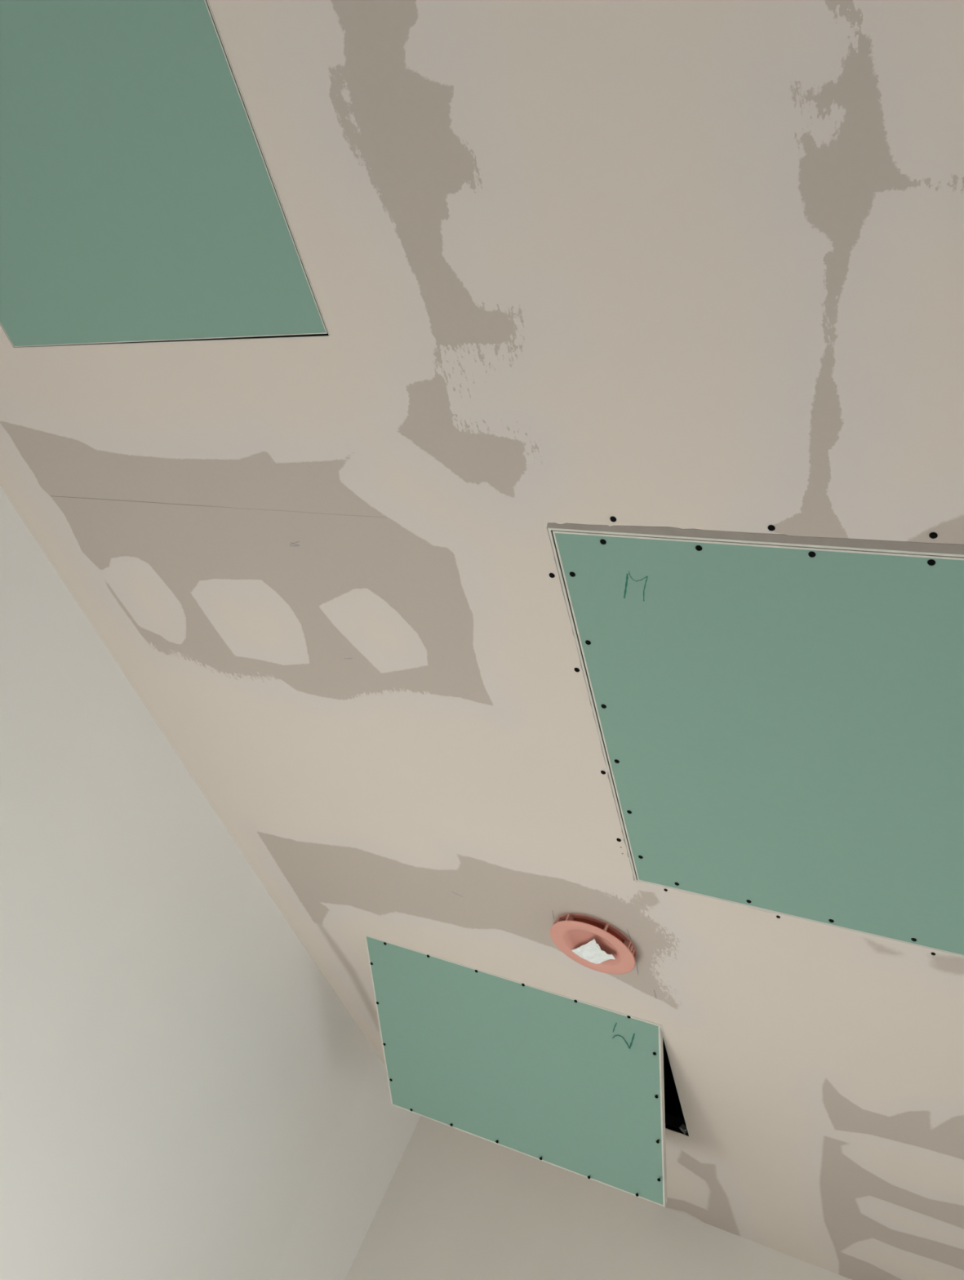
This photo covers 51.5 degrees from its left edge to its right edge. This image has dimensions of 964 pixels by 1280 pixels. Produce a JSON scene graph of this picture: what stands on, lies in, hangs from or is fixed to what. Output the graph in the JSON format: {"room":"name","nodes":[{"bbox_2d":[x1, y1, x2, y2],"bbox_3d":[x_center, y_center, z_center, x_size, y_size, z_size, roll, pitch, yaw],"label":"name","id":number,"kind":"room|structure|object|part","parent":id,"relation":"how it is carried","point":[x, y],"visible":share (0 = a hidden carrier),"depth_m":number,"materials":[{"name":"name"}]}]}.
{"room":"building under construction","nodes":[
{"label":"building under construction","id":0,"kind":"room"},
{"bbox_2d":[0,486,420,1279],"bbox_3d":[-1.611,0.549,1.417,0.178,2.600,6.230,7,-44,27],"label":"wall","id":1,"kind":"structure","parent":0,"point":[186,1094],"depth_m":2.73,"materials":[{"name":"white paint"}]},
{"bbox_2d":[0,0,963,1279],"bbox_3d":[0.908,-0.225,1.354,4.500,0.420,6.430,7,-44,27],"label":"ceiling","id":2,"kind":"structure","parent":0,"point":[678,264],"depth_m":1.64,"materials":[{"name":"beige paint"}]},
{"bbox_2d":[0,0,330,348],"bbox_3d":[-0.656,-0.854,1.386,0.722,0.027,0.945,7,-44,27],"label":"access panel","id":3,"kind":"object","parent":2,"relation":"attached to","point":[140,202],"visible":0.9,"depth_m":1.47,"materials":[{"name":"paint"}]},
{"bbox_2d":[364,934,691,1206],"bbox_3d":[0.103,1.294,3.030,0.950,0.291,0.724,7,-44,27],"label":"access panel","id":4,"kind":"object","parent":2,"relation":"attached to","point":[575,1086],"visible":1,"depth_m":2.98,"materials":[{"name":"paint"}]},
{"bbox_3d":[0.145,1.230,3.096,0.950,0.002,0.714,7,-44,27],"label":"frame","id":5,"kind":"part","parent":4,"relation":"part of","materials":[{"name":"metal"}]},
{"bbox_2d":[550,913,636,974],"bbox_3d":[0.275,0.751,2.469,0.222,0.026,0.222,7,-44,27],"label":"recessed light","id":6,"kind":"object","parent":2,"relation":"in","point":[570,931],"visible":0.93,"depth_m":2.46,"materials":[{"name":"plastic"}]},
{"bbox_2d":[571,938,615,964],"bbox_3d":[0.282,0.775,2.481,0.079,0.014,0.111,36,-38,-5],"label":"tissue","id":7,"kind":"object","parent":6,"relation":"in","point":[592,952],"visible":1,"depth_m":2.49,"materials":[{"name":"white paper"}]},
{"bbox_2d":[546,515,963,957],"bbox_3d":[0.633,0.214,1.690,0.968,0.029,1.021,7,-44,27],"label":"access panel","id":8,"kind":"object","parent":2,"relation":"attached to","point":[779,719],"visible":1,"depth_m":1.67,"materials":[{"name":"paint"}]},
{"bbox_2d":[345,1115,851,1279],"bbox_3d":[1.101,3.122,2.414,4.600,2.600,0.120,7,-44,27],"label":"wall","id":9,"kind":"structure","parent":0,"point":[456,1204],"depth_m":3.74,"materials":[{"name":"beige paint"}]}
]}

